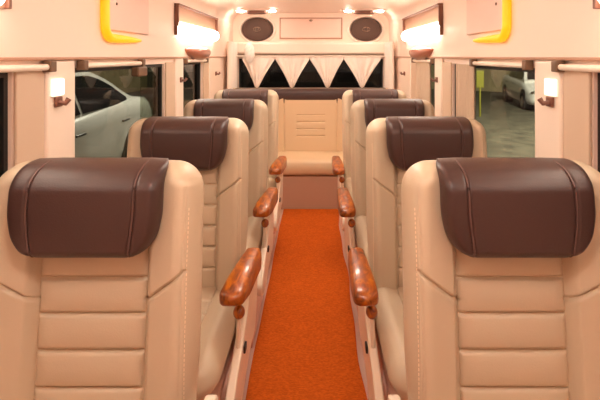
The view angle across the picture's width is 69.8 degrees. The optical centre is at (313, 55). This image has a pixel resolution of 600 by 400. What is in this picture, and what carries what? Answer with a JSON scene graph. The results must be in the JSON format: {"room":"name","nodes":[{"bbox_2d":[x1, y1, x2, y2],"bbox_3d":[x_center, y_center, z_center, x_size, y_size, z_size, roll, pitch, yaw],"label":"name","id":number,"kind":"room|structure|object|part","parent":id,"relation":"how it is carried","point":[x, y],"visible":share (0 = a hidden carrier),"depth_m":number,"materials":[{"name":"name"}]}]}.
{"room":"vehicle interior","nodes":[
{"label":"vehicle interior","id":0,"kind":"room"},
{"bbox_2d":[0,0,232,169],"bbox_3d":[-0.964,0.540,2.000,0.082,1.800,5.800,0,0,0],"label":"wall","id":1,"kind":"structure","parent":0,"point":[31,28],"depth_m":1.70,"materials":[{"name":"beige plastic"}]},
{"bbox_2d":[0,0,11,8],"bbox_3d":[-0.886,-0.155,0.710,0.072,0.387,1.148,0,0,0],"label":"wall lamp","id":2,"kind":"object","parent":1,"relation":"attached to","point":[4,4],"visible":1,"depth_m":1.27,"materials":[{"name":"brown"}]},
{"bbox_3d":[-0.905,-0.244,0.710,0.035,0.209,1.148,0,0,0],"label":"frame","id":3,"kind":"part","parent":2,"relation":"part of","materials":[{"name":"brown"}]},
{"bbox_2d":[0,61,56,176],"bbox_3d":[-0.942,0.298,0.887,0.102,0.564,1.209,0,0,0],"label":"window","id":4,"kind":"structure","parent":1,"relation":"in","point":[3,76],"depth_m":1.32,"materials":[{"name":"black glass"}]},
{"bbox_3d":[-0.907,0.035,0.887,0.032,0.039,1.209,0,0,0],"label":"blind rail","id":5,"kind":"part","parent":4,"relation":"part of","materials":[{"name":"beige metal"}]},
{"bbox_2d":[14,71,43,165],"bbox_3d":[-0.928,0.340,1.405,0.011,0.600,0.139,0,0,0],"label":"trim","id":6,"kind":"structure","parent":1,"relation":"attached to","point":[29,85],"depth_m":1.39,"materials":[{"name":"beige"}]},
{"bbox_2d":[51,79,63,96],"bbox_3d":[-0.910,0.113,1.530,0.008,0.062,0.074,0,0,0],"label":"light","id":7,"kind":"object","parent":1,"relation":"attached to","point":[57,84],"visible":1,"depth_m":1.52,"materials":[{"name":"white"}]},
{"bbox_2d":[44,60,74,157],"bbox_3d":[-0.924,0.328,1.563,0.019,0.624,0.177,0,0,0],"label":"trim","id":8,"kind":"structure","parent":1,"relation":"attached to","point":[59,122],"depth_m":1.55,"materials":[{"name":"beige plastic"}]},
{"bbox_2d":[54,96,70,106],"bbox_3d":[-0.892,0.163,1.530,0.045,0.036,0.041,0,0,0],"label":"coat hook","id":9,"kind":"object","parent":1,"relation":"attached to","point":[58,101],"visible":1,"depth_m":1.52,"materials":[{"name":"brown wood"}]},
{"bbox_2d":[0,56,226,60],"bbox_3d":[-0.918,0.009,1.855,0.010,0.011,5.490,0,0,0],"label":"trim","id":10,"kind":"structure","parent":1,"relation":"attached to","point":[1,58],"depth_m":1.64,"materials":[{"name":"brown"}]},
{"bbox_2d":[75,59,161,116],"bbox_3d":[-0.942,0.298,2.170,0.102,0.564,1.020,0,0,0],"label":"window","id":11,"kind":"structure","parent":1,"relation":"in","point":[157,67],"depth_m":2.19,"materials":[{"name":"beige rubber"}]},
{"bbox_3d":[-0.907,0.035,1.972,0.032,0.039,0.609,0,0,0],"label":"blind rail","id":12,"kind":"part","parent":11,"relation":"part of","materials":[{"name":"beige metal"}]},
{"bbox_2d":[131,66,146,76],"bbox_3d":[-0.917,0.081,2.260,0.040,0.050,0.120,0,0,0],"label":"clip","id":13,"kind":"object","parent":11,"relation":"hanging from","point":[135,71],"visible":0.97,"depth_m":2.21,"materials":[{"name":"brown"}]},
{"bbox_2d":[100,0,148,42],"bbox_3d":[-0.909,-0.220,2.110,0.040,0.320,0.520,0,0,0],"label":"light","id":14,"kind":"object","parent":1,"relation":"attached to","point":[129,16],"visible":1,"depth_m":2.05,"materials":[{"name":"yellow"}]},
{"bbox_3d":[-0.915,-0.233,2.138,0.012,0.235,0.465,0,0,0],"label":"panel","id":15,"kind":"part","parent":14,"relation":"part of","materials":[{"name":"beige"}]},
{"bbox_2d":[165,62,174,115],"bbox_3d":[-0.928,0.340,2.775,0.011,0.600,0.169,0,0,0],"label":"trim","id":16,"kind":"structure","parent":1,"relation":"attached to","point":[169,66],"depth_m":2.76,"materials":[{"name":"beige"}]},
{"bbox_2d":[174,58,182,115],"bbox_3d":[-0.924,0.328,2.940,0.019,0.624,0.160,0,0,0],"label":"trim","id":17,"kind":"structure","parent":1,"relation":"attached to","point":[178,61],"depth_m":2.90,"materials":[{"name":"beige plastic"}]},
{"bbox_2d":[183,58,208,99],"bbox_3d":[-0.942,0.298,3.325,0.102,0.564,0.624,0,0,0],"label":"window","id":18,"kind":"structure","parent":1,"relation":"in","point":[196,64],"depth_m":3.56,"materials":[{"name":"black glass"}]},
{"bbox_3d":[-0.907,0.035,3.325,0.032,0.039,0.624,0,0,0],"label":"blind rail","id":19,"kind":"part","parent":18,"relation":"part of","materials":[{"name":"beige metal"}]},
{"bbox_2d":[174,3,218,59],"bbox_3d":[-0.886,-0.155,3.415,0.072,0.387,1.158,0,0,0],"label":"wall lamp","id":20,"kind":"object","parent":1,"relation":"attached to","point":[189,22],"visible":1,"depth_m":3.23,"materials":[{"name":"brown"}]},
{"bbox_3d":[-0.905,-0.244,3.415,0.035,0.209,1.158,0,0,0],"label":"frame","id":21,"kind":"part","parent":20,"relation":"part of","materials":[{"name":"brown"}]},
{"bbox_3d":[-0.918,-0.237,3.415,0.008,0.195,1.130,0,0,0],"label":"panel","id":22,"kind":"part","parent":20,"relation":"part of","materials":[{"name":"white"}]},
{"bbox_2d":[178,22,218,40],"bbox_3d":[-0.888,-0.182,3.415,0.050,0.100,1.090,0,0,0],"label":"diffuser","id":23,"kind":"object","parent":20,"relation":"attached to","point":[193,30],"depth_m":3.26,"materials":[{"name":"white"}]},
{"bbox_2d":[203,62,208,98],"bbox_3d":[-0.928,0.340,3.689,0.011,0.600,0.179,0,0,0],"label":"trim","id":24,"kind":"structure","parent":1,"relation":"attached to","point":[205,65],"depth_m":3.67,"materials":[{"name":"beige plastic"}]},
{"bbox_2d":[209,58,220,98],"bbox_3d":[-0.924,0.328,4.000,0.019,0.624,0.440,0,0,0],"label":"trim","id":25,"kind":"structure","parent":1,"relation":"attached to","point":[214,63],"depth_m":3.95,"materials":[{"name":"beige plastic"}]},
{"bbox_2d":[227,41,236,88],"bbox_3d":[-0.879,0.210,4.610,0.056,0.720,0.380,0,0,0],"label":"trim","id":26,"kind":"structure","parent":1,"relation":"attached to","point":[231,46],"depth_m":4.46,"materials":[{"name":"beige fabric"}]},
{"bbox_2d":[236,56,385,56],"bbox_3d":[-0.035,0.003,4.770,1.680,0.015,0.016,0,0,0],"label":"curtain rod","id":27,"kind":"object","parent":1,"relation":"attached to","point":[236,56],"visible":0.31,"depth_m":4.76,"materials":[{"name":"beige metal"}]},
{"bbox_2d":[244,42,254,62],"bbox_3d":[-0.706,-0.035,4.714,0.118,0.230,0.068,0,0,0],"label":"rosette","id":28,"kind":"object","parent":27,"relation":"hanging from","point":[249,50],"visible":1,"depth_m":4.70,"materials":[{"name":"white fabric"}]},
{"bbox_2d":[242,57,274,87],"bbox_3d":[-0.616,0.185,4.766,0.360,0.340,0.039,0,0,0],"label":"curtain","id":29,"kind":"object","parent":27,"relation":"hanging from","point":[259,66],"visible":0.98,"depth_m":4.77,"materials":[{"name":"beige fabric"}]},
{"bbox_2d":[275,57,308,87],"bbox_3d":[-0.241,0.185,4.767,0.378,0.340,0.038,0,0,0],"label":"curtain","id":30,"kind":"object","parent":27,"relation":"hanging from","point":[292,67],"visible":1,"depth_m":4.76,"materials":[{"name":"beige fabric"}]},
{"bbox_2d":[310,57,342,87],"bbox_3d":[0.140,0.185,4.768,0.372,0.340,0.038,0,0,0],"label":"curtain","id":31,"kind":"object","parent":27,"relation":"hanging from","point":[327,67],"visible":1,"depth_m":4.76,"materials":[{"name":"beige fabric"}]},
{"bbox_2d":[344,57,380,87],"bbox_3d":[0.536,0.185,4.766,0.409,0.340,0.038,0,0,0],"label":"curtain","id":32,"kind":"object","parent":27,"relation":"hanging from","point":[362,68],"visible":1,"depth_m":4.76,"materials":[{"name":"beige fabric"}]},
{"bbox_2d":[221,209,388,399],"bbox_3d":[-0.035,1.470,2.000,1.960,0.060,5.920,0,0,0],"label":"floor","id":33,"kind":"structure","parent":0,"point":[354,307],"depth_m":2.17,"materials":[{"name":"beige plastic"}]},
{"bbox_2d":[0,157,217,399],"bbox_3d":[-0.498,0.849,0.838,0.584,1.181,0.675,0,0,0],"label":"seat","id":34,"kind":"object","parent":33,"relation":"on","point":[101,257],"visible":1,"depth_m":1.01,"materials":[{"name":"beige leather"}]},
{"bbox_2d":[127,116,260,399],"bbox_3d":[-0.498,0.849,1.593,0.584,1.181,0.675,0,0,0],"label":"seat","id":35,"kind":"object","parent":33,"relation":"on","point":[217,146],"visible":0.55,"depth_m":1.73,"materials":[{"name":"beige leather"}]},
{"bbox_3d":[-0.535,0.653,1.812,0.510,0.771,0.217,0,0,0],"label":"backrest","id":36,"kind":"part","parent":35,"relation":"part of","materials":[{"name":"beige leather"}]},
{"bbox_2d":[196,287,235,399],"bbox_3d":[-0.535,1.000,1.504,0.496,0.178,0.498,0,0,0],"label":"seat cushion","id":37,"kind":"object","parent":35,"relation":"on","point":[218,322],"depth_m":1.43,"materials":[{"name":"beige leather"}]},
{"bbox_3d":[-0.535,1.091,1.590,0.470,0.027,0.520,0,0,0],"label":"seat frame","id":38,"kind":"part","parent":35,"relation":"part of","materials":[{"name":"beige paint"}]},
{"bbox_3d":[-0.259,0.950,1.475,0.015,0.134,0.046,0,0,-15],"label":"recline lever","id":39,"kind":"part","parent":35,"relation":"part of","materials":[{"name":"beige plastic"}]},
{"bbox_3d":[-0.254,0.868,1.458,0.040,0.044,0.044,0,0,0],"label":"knob","id":40,"kind":"part","parent":35,"relation":"part of","materials":[{"name":"brown wood"}]},
{"bbox_3d":[-0.255,0.799,1.550,0.083,0.097,0.313,0,0,7],"label":"armrest","id":41,"kind":"part","parent":35,"relation":"part of","materials":[{"name":"brown wood"}]},
{"bbox_2d":[184,99,277,347],"bbox_3d":[-0.498,0.849,2.368,0.584,1.181,0.675,0,0,0],"label":"seat","id":42,"kind":"object","parent":33,"relation":"on","point":[262,201],"visible":0.36,"depth_m":2.51,"materials":[{"name":"beige leather"}]},
{"bbox_3d":[-0.535,0.653,2.587,0.510,0.771,0.217,0,0,0],"label":"backrest","id":43,"kind":"part","parent":42,"relation":"part of","materials":[{"name":"beige leather"}]},
{"bbox_2d":[246,216,262,249],"bbox_3d":[-0.535,1.000,2.279,0.496,0.178,0.498,0,0,0],"label":"seat cushion","id":44,"kind":"object","parent":42,"relation":"on","point":[254,227],"depth_m":2.29,"materials":[{"name":"beige leather"}]},
{"bbox_3d":[-0.330,1.422,2.400,0.056,0.036,0.570,0,0,0],"label":"floor rail","id":45,"kind":"part","parent":42,"relation":"part of","materials":[{"name":"beige paint"}]},
{"bbox_3d":[-0.259,0.950,2.250,0.015,0.134,0.046,0,0,-15],"label":"recline lever","id":46,"kind":"part","parent":42,"relation":"part of","materials":[{"name":"beige plastic"}]},
{"bbox_3d":[-0.254,0.868,2.233,0.040,0.044,0.044,0,0,0],"label":"knob","id":47,"kind":"part","parent":42,"relation":"part of","materials":[{"name":"brown wood"}]},
{"bbox_3d":[-0.255,0.799,2.325,0.083,0.097,0.313,0,0,7],"label":"armrest","id":48,"kind":"part","parent":42,"relation":"part of","materials":[{"name":"brown wood"}]},
{"bbox_2d":[214,89,286,266],"bbox_3d":[-0.498,0.849,3.148,0.584,1.181,0.675,0,0,0],"label":"seat","id":49,"kind":"object","parent":33,"relation":"on","point":[277,165],"visible":0.27,"depth_m":3.29,"materials":[{"name":"beige leather"}]},
{"bbox_3d":[-0.535,0.653,3.367,0.510,0.771,0.217,0,0,0],"label":"backrest","id":50,"kind":"part","parent":49,"relation":"part of","materials":[{"name":"beige leather"}]},
{"bbox_2d":[267,177,275,188],"bbox_3d":[-0.535,1.000,3.059,0.496,0.178,0.498,0,0,0],"label":"seat cushion","id":51,"kind":"object","parent":49,"relation":"on","point":[271,182],"depth_m":3.18,"materials":[{"name":"beige leather"}]},
{"bbox_3d":[-0.330,1.422,3.180,0.056,0.036,0.570,0,0,0],"label":"floor rail","id":52,"kind":"part","parent":49,"relation":"part of","materials":[{"name":"beige paint"}]},
{"bbox_3d":[-0.255,0.799,3.105,0.083,0.097,0.313,0,0,7],"label":"armrest","id":53,"kind":"part","parent":49,"relation":"part of","materials":[{"name":"brown wood"}]},
{"bbox_2d":[245,209,367,399],"bbox_3d":[-0.032,1.431,1.700,0.518,0.017,4.600,0,0,0],"label":"carpet runner","id":54,"kind":"object","parent":33,"relation":"on","point":[306,347],"visible":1,"depth_m":2.31,"materials":[{"name":"orange carpet"}]},
{"bbox_2d":[233,88,387,208],"bbox_3d":[-0.035,0.885,4.279,1.620,1.110,0.557,0,0,0],"label":"bench","id":55,"kind":"object","parent":33,"relation":"on","point":[310,119],"visible":0.45,"depth_m":4.34,"materials":[{"name":"beige leather"}]},
{"bbox_3d":[-0.035,1.284,4.265,1.600,0.312,0.470,0,0,0],"label":"panel","id":56,"kind":"part","parent":55,"relation":"part of","materials":[{"name":"brown wood"}]},
{"bbox_2d":[278,151,342,174],"bbox_3d":[-0.035,1.045,4.225,1.620,0.176,0.450,0,0,0],"label":"seat cushion","id":57,"kind":"object","parent":55,"relation":"on","point":[298,162],"depth_m":4.02,"materials":[{"name":"beige leather"}]},
{"bbox_3d":[-0.035,0.656,4.418,1.600,0.652,0.160,0,0,0],"label":"backrest","id":58,"kind":"part","parent":55,"relation":"part of","materials":[{"name":"beige leather"}]},
{"bbox_2d":[332,89,406,246],"bbox_3d":[0.430,0.849,3.148,0.608,1.181,0.688,0,0,0],"label":"seat","id":59,"kind":"object","parent":33,"relation":"on","point":[342,169],"visible":0.2,"depth_m":3.30,"materials":[{"name":"beige leather"}]},
{"bbox_3d":[0.172,0.799,3.105,0.085,0.097,0.310,0,0,0],"label":"armrest","id":60,"kind":"part","parent":59,"relation":"part of","materials":[{"name":"brown wood"}]},
{"bbox_2d":[344,177,351,196],"bbox_3d":[0.477,1.000,3.059,0.496,0.178,0.498,0,0,0],"label":"seat cushion","id":61,"kind":"object","parent":59,"relation":"on","point":[347,183],"depth_m":3.15,"materials":[{"name":"beige leather"}]},
{"bbox_3d":[0.477,0.653,3.367,0.510,0.771,0.217,0,0,0],"label":"backrest","id":62,"kind":"part","parent":59,"relation":"part of","materials":[{"name":"beige leather"}]},
{"bbox_2d":[337,99,434,311],"bbox_3d":[0.430,0.849,2.368,0.608,1.181,0.688,0,0,0],"label":"seat","id":63,"kind":"object","parent":33,"relation":"on","point":[362,112],"visible":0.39,"depth_m":2.51,"materials":[{"name":"beige leather"}]},
{"bbox_3d":[0.172,0.799,2.325,0.085,0.097,0.310,0,0,0],"label":"armrest","id":64,"kind":"part","parent":63,"relation":"part of","materials":[{"name":"brown wood"}]},
{"bbox_3d":[0.201,0.950,2.250,0.015,0.134,0.046,0,0,15],"label":"recline lever","id":65,"kind":"part","parent":63,"relation":"part of","materials":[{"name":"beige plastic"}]},
{"bbox_3d":[0.196,0.868,2.233,0.040,0.044,0.044,0,0,0],"label":"knob","id":66,"kind":"part","parent":63,"relation":"part of","materials":[{"name":"brown wood"}]},
{"bbox_2d":[353,215,368,262],"bbox_3d":[0.477,1.000,2.279,0.496,0.178,0.498,0,0,0],"label":"seat cushion","id":67,"kind":"object","parent":63,"relation":"on","point":[360,228],"depth_m":2.29,"materials":[{"name":"beige leather"}]},
{"bbox_3d":[0.477,0.653,2.587,0.510,0.771,0.217,0,0,0],"label":"backrest","id":68,"kind":"part","parent":63,"relation":"part of","materials":[{"name":"beige leather"}]},
{"bbox_2d":[348,116,486,399],"bbox_3d":[0.430,0.849,1.593,0.608,1.181,0.688,0,0,0],"label":"seat","id":69,"kind":"object","parent":33,"relation":"on","point":[394,144],"visible":0.52,"depth_m":1.73,"materials":[{"name":"beige leather"}]},
{"bbox_3d":[0.172,0.799,1.550,0.085,0.097,0.310,0,0,0],"label":"armrest","id":70,"kind":"part","parent":69,"relation":"part of","materials":[{"name":"brown wood"}]},
{"bbox_3d":[0.196,0.868,1.458,0.040,0.044,0.044,0,0,0],"label":"knob","id":71,"kind":"part","parent":69,"relation":"part of","materials":[{"name":"brown wood"}]},
{"bbox_3d":[0.201,0.950,1.475,0.015,0.134,0.046,0,0,15],"label":"recline lever","id":72,"kind":"part","parent":69,"relation":"part of","materials":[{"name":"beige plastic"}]},
{"bbox_3d":[0.278,1.251,1.808,0.047,0.316,0.124,0,0,-13],"label":"leg","id":73,"kind":"part","parent":69,"relation":"part of","materials":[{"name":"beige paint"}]},
{"bbox_3d":[0.272,1.422,1.625,0.056,0.036,0.570,0,0,0],"label":"floor rail","id":74,"kind":"part","parent":69,"relation":"part of","materials":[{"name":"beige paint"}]},
{"bbox_3d":[0.477,1.091,1.590,0.470,0.027,0.520,0,0,0],"label":"seat frame","id":75,"kind":"part","parent":69,"relation":"part of","materials":[{"name":"beige paint"}]},
{"bbox_2d":[374,287,407,399],"bbox_3d":[0.477,1.000,1.504,0.496,0.178,0.498,0,0,0],"label":"seat cushion","id":76,"kind":"object","parent":69,"relation":"on","point":[389,321],"depth_m":1.44,"materials":[{"name":"beige leather"}]},
{"bbox_3d":[0.477,0.653,1.812,0.510,0.771,0.217,0,0,0],"label":"backrest","id":77,"kind":"part","parent":69,"relation":"part of","materials":[{"name":"beige leather"}]},
{"bbox_2d":[387,157,599,399],"bbox_3d":[0.430,0.849,0.838,0.608,1.181,0.688,0,0,0],"label":"seat","id":78,"kind":"object","parent":33,"relation":"on","point":[501,255],"visible":1,"depth_m":1.01,"materials":[{"name":"beige leather"}]},
{"bbox_2d":[172,0,445,23],"bbox_3d":[-0.035,-0.455,2.000,1.936,0.190,5.800,0,0,0],"label":"ceiling","id":79,"kind":"structure","parent":0,"point":[396,10],"depth_m":4.05,"materials":[{"name":"beige"}]},
{"bbox_2d":[234,8,278,14],"bbox_3d":[-0.605,-0.465,4.520,0.480,0.049,0.200,0,0,0],"label":"ceiling spotlight","id":80,"kind":"object","parent":79,"relation":"attached to","point":[256,11],"visible":1,"depth_m":4.47,"materials":[{"name":"beige"}]},
{"bbox_2d":[341,8,385,14],"bbox_3d":[0.525,-0.465,4.520,0.480,0.049,0.200,0,0,0],"label":"ceiling spotlight","id":81,"kind":"object","parent":79,"relation":"attached to","point":[363,11],"visible":1,"depth_m":4.47,"materials":[{"name":"beige"}]},
{"bbox_2d":[233,13,388,87],"bbox_3d":[-0.035,0.445,4.935,1.940,1.990,0.070,0,0,0],"label":"wall","id":82,"kind":"structure","parent":0,"point":[275,17],"depth_m":4.90,"materials":[{"name":"beige"}]},
{"bbox_2d":[239,15,275,41],"bbox_3d":[-0.645,-0.302,4.877,0.430,0.330,0.045,0,0,0],"label":"wall speaker","id":83,"kind":"object","parent":82,"relation":"attached to","point":[255,28],"visible":0.98,"depth_m":4.87,"materials":[{"name":"beige"}]},
{"bbox_2d":[242,18,271,40],"bbox_3d":[-0.645,-0.302,4.880,0.344,0.264,0.038,0,0,0],"label":"grille","id":84,"kind":"object","parent":83,"relation":"attached to","point":[253,29],"depth_m":4.86,"materials":[{"name":"brown"}]},
{"bbox_2d":[239,59,382,87],"bbox_3d":[-0.035,0.275,4.935,1.640,0.490,0.050,0,0,0],"label":"window","id":85,"kind":"structure","parent":82,"relation":"in","point":[274,77],"depth_m":4.93,"materials":[{"name":"black glass"}]},
{"bbox_2d":[237,42,384,54],"bbox_3d":[-0.035,-0.087,4.849,1.750,0.145,0.099,0,0,0],"label":"trim","id":86,"kind":"structure","parent":82,"relation":"attached to","point":[261,48],"depth_m":4.80,"materials":[{"name":"beige plastic"}]},
{"bbox_2d":[280,18,341,38],"bbox_3d":[-0.035,-0.315,4.894,0.690,0.220,0.009,0,0,0],"label":"trim","id":87,"kind":"structure","parent":82,"relation":"attached to","point":[290,28],"depth_m":4.89,"materials":[{"name":"beige plastic"}]},
{"bbox_2d":[347,15,384,41],"bbox_3d":[0.590,-0.302,4.877,0.430,0.330,0.045,0,0,0],"label":"wall speaker","id":88,"kind":"object","parent":82,"relation":"attached to","point":[363,28],"visible":0.98,"depth_m":4.87,"materials":[{"name":"beige"}]},
{"bbox_2d":[351,18,380,40],"bbox_3d":[0.590,-0.302,4.880,0.344,0.264,0.038,0,0,0],"label":"grille","id":89,"kind":"object","parent":88,"relation":"attached to","point":[362,29],"depth_m":4.86,"materials":[{"name":"brown plastic"}]},
{"bbox_2d":[384,41,393,88],"bbox_3d":[0.809,0.210,4.610,0.056,0.720,0.380,0,0,0],"label":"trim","id":90,"kind":"structure","parent":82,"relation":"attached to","point":[388,46],"depth_m":4.52,"materials":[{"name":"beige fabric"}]},
{"bbox_2d":[389,0,599,170],"bbox_3d":[0.894,0.540,2.000,0.082,1.800,5.800,0,0,0],"label":"wall","id":91,"kind":"structure","parent":0,"point":[539,28],"depth_m":1.69,"materials":[{"name":"beige plastic"}]},
{"bbox_2d":[400,58,410,98],"bbox_3d":[0.855,0.328,4.000,0.019,0.624,0.440,0,0,0],"label":"trim","id":92,"kind":"structure","parent":91,"relation":"attached to","point":[405,63],"depth_m":3.93,"materials":[{"name":"beige plastic"}]},
{"bbox_2d":[411,62,415,98],"bbox_3d":[0.859,0.340,3.689,0.011,0.600,0.179,0,0,0],"label":"trim","id":93,"kind":"structure","parent":91,"relation":"attached to","point":[413,65],"depth_m":3.69,"materials":[{"name":"beige plastic"}]},
{"bbox_2d":[401,3,442,59],"bbox_3d":[0.817,-0.155,3.415,0.072,0.387,1.158,0,0,0],"label":"wall lamp","id":94,"kind":"object","parent":91,"relation":"attached to","point":[428,22],"visible":0.99,"depth_m":3.23,"materials":[{"name":"brown"}]},
{"bbox_2d":[401,22,438,40],"bbox_3d":[0.819,-0.182,3.415,0.050,0.100,1.090,0,0,0],"label":"diffuser","id":95,"kind":"object","parent":94,"relation":"attached to","point":[424,30],"depth_m":3.26,"materials":[{"name":"white"}]},
{"bbox_3d":[0.849,-0.237,3.415,0.008,0.195,1.130,0,0,0],"label":"panel","id":96,"kind":"part","parent":94,"relation":"part of","materials":[{"name":"white"}]},
{"bbox_3d":[0.835,-0.244,3.415,0.035,0.209,1.158,0,0,0],"label":"frame","id":97,"kind":"part","parent":94,"relation":"part of","materials":[{"name":"brown"}]},
{"bbox_2d":[411,58,434,63],"bbox_3d":[0.837,0.035,3.325,0.032,0.039,0.624,0,0,0],"label":"blind rail","id":98,"kind":"object","parent":91,"relation":"attached to","point":[432,60],"visible":0.93,"depth_m":3.17,"materials":[{"name":"beige metal"}]},
{"bbox_2d":[416,62,430,102],"bbox_3d":[0.853,0.323,3.360,0.025,0.550,0.400,0,0,0],"label":"window curtain","id":99,"kind":"object","parent":98,"relation":"hanging from","point":[423,70],"visible":0.45,"depth_m":3.32,"materials":[{"name":"beige fabric"}]},
{"bbox_2d":[430,77,437,82],"bbox_3d":[0.822,0.163,2.950,0.045,0.036,0.041,0,0,0],"label":"coat hook","id":100,"kind":"object","parent":91,"relation":"attached to","point":[436,78],"visible":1,"depth_m":2.94,"materials":[{"name":"brown wood"}]},
{"bbox_2d":[435,58,442,115],"bbox_3d":[0.855,0.328,2.940,0.019,0.624,0.160,0,0,0],"label":"trim","id":101,"kind":"structure","parent":91,"relation":"attached to","point":[438,61],"depth_m":2.92,"materials":[{"name":"beige"}]},
{"bbox_2d":[442,62,451,115],"bbox_3d":[0.859,0.340,2.775,0.011,0.600,0.169,0,0,0],"label":"trim","id":102,"kind":"structure","parent":91,"relation":"attached to","point":[446,66],"depth_m":2.76,"materials":[{"name":"beige"}]},
{"bbox_2d":[467,0,511,42],"bbox_3d":[0.839,-0.220,2.110,0.040,0.320,0.520,0,0,0],"label":"light","id":103,"kind":"object","parent":91,"relation":"attached to","point":[483,16],"visible":1,"depth_m":2.04,"materials":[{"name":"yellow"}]},
{"bbox_3d":[0.845,-0.233,2.138,0.012,0.235,0.465,0,0,0],"label":"panel","id":104,"kind":"part","parent":103,"relation":"part of","materials":[{"name":"beige plastic"}]},
{"bbox_2d":[455,59,534,115],"bbox_3d":[0.872,0.298,2.170,0.102,0.564,1.020,0,0,0],"label":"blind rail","id":105,"kind":"structure","parent":91,"relation":"in","point":[480,67],"depth_m":1.94,"materials":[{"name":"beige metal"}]},
{"bbox_2d":[456,64,475,119],"bbox_3d":[0.853,0.323,2.425,0.025,0.550,0.270,0,0,0],"label":"window curtain","id":106,"kind":"object","parent":105,"relation":"hanging from","point":[465,74],"visible":0.4,"depth_m":2.40,"materials":[{"name":"beige fabric"}]},
{"bbox_3d":[0.837,0.035,1.972,0.032,0.039,0.609,0,0,0],"label":"blind rail","id":107,"kind":"part","parent":105,"relation":"part of","materials":[{"name":"beige metal"}]},
{"bbox_2d":[394,56,599,60],"bbox_3d":[0.848,0.009,1.855,0.010,0.011,5.490,0,0,0],"label":"trim","id":108,"kind":"structure","parent":91,"relation":"attached to","point":[511,58],"depth_m":1.66,"materials":[{"name":"brown"}]},
{"bbox_2d":[537,96,553,106],"bbox_3d":[0.822,0.163,1.530,0.045,0.036,0.041,0,0,0],"label":"coat hook","id":109,"kind":"object","parent":91,"relation":"attached to","point":[549,102],"visible":1,"depth_m":1.52,"materials":[{"name":"brown wood"}]},
{"bbox_2d":[535,60,562,157],"bbox_3d":[0.855,0.328,1.563,0.019,0.624,0.177,0,0,0],"label":"trim","id":110,"kind":"structure","parent":91,"relation":"attached to","point":[548,120],"depth_m":1.56,"materials":[{"name":"beige plastic"}]},
{"bbox_2d":[544,79,556,96],"bbox_3d":[0.841,0.113,1.530,0.008,0.062,0.074,0,0,0],"label":"light","id":111,"kind":"object","parent":91,"relation":"attached to","point":[549,84],"visible":1,"depth_m":1.52,"materials":[{"name":"white"}]},
{"bbox_2d":[551,61,599,171],"bbox_3d":[0.872,0.298,0.887,0.102,0.564,1.209,0,0,0],"label":"window","id":112,"kind":"structure","parent":91,"relation":"in","point":[598,73],"depth_m":1.33,"materials":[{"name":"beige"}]},
{"bbox_3d":[0.837,0.035,0.887,0.032,0.039,1.209,0,0,0],"label":"blind rail","id":113,"kind":"part","parent":112,"relation":"part of","materials":[{"name":"beige metal"}]},
{"bbox_2d":[563,71,591,166],"bbox_3d":[0.859,0.340,1.405,0.011,0.600,0.139,0,0,0],"label":"trim","id":114,"kind":"structure","parent":91,"relation":"attached to","point":[577,86],"depth_m":1.39,"materials":[{"name":"beige"}]},
{"bbox_2d":[593,0,599,8],"bbox_3d":[0.817,-0.155,0.710,0.072,0.387,1.148,0,0,0],"label":"wall lamp","id":115,"kind":"object","parent":91,"relation":"attached to","point":[596,3],"visible":1,"depth_m":1.27,"materials":[{"name":"brown"}]},
{"label":"outside","id":116,"kind":"structure","parent":0,"visible":0},
{"bbox_2d":[126,72,534,156],"bbox_3d":[4.965,2.290,16.500,70.000,1.200,57.000,0,0,0],"label":"ground","id":117,"kind":"structure","parent":116,"point":[509,128],"depth_m":12.19,"materials":[{"name":"concrete"}]},
{"bbox_2d":[75,72,151,156],"bbox_3d":[-3.385,0.931,4.650,1.846,1.606,4.500,0,0,0],"label":"car","id":118,"kind":"object","parent":117,"relation":"on","point":[105,114],"visible":0.3,"depth_m":5.28,"materials":[{"name":"grey metal"}]},
{"bbox_2d":[90,69,146,92],"bbox_3d":[-11.285,0.315,9.000,5.500,2.950,26.000,0,0,0],"label":"wall","id":119,"kind":"structure","parent":117,"relation":"on","point":[122,79],"depth_m":19.37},
{"bbox_2d":[431,65,510,91],"bbox_3d":[18.965,0.015,24.200,26.000,5.550,0.400,0,0,0],"label":"wall","id":120,"kind":"structure","parent":117,"relation":"on","point":[492,78],"depth_m":24.00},
{"bbox_2d":[476,71,483,116],"bbox_3d":[4.865,1.105,12.600,0.220,1.350,0.054,0,0,0],"label":"sign post","id":121,"kind":"object","parent":117,"relation":"on","point":[479,74],"visible":1,"depth_m":12.58,"materials":[{"name":"yellow metal"}]},
{"bbox_2d":[502,71,534,109],"bbox_3d":[8.533,1.119,16.401,1.846,1.639,4.500,0,0,12],"label":"car","id":122,"kind":"object","parent":117,"relation":"on","point":[518,85],"visible":0.33,"depth_m":15.68,"materials":[{"name":"grey metal"}]}
]}

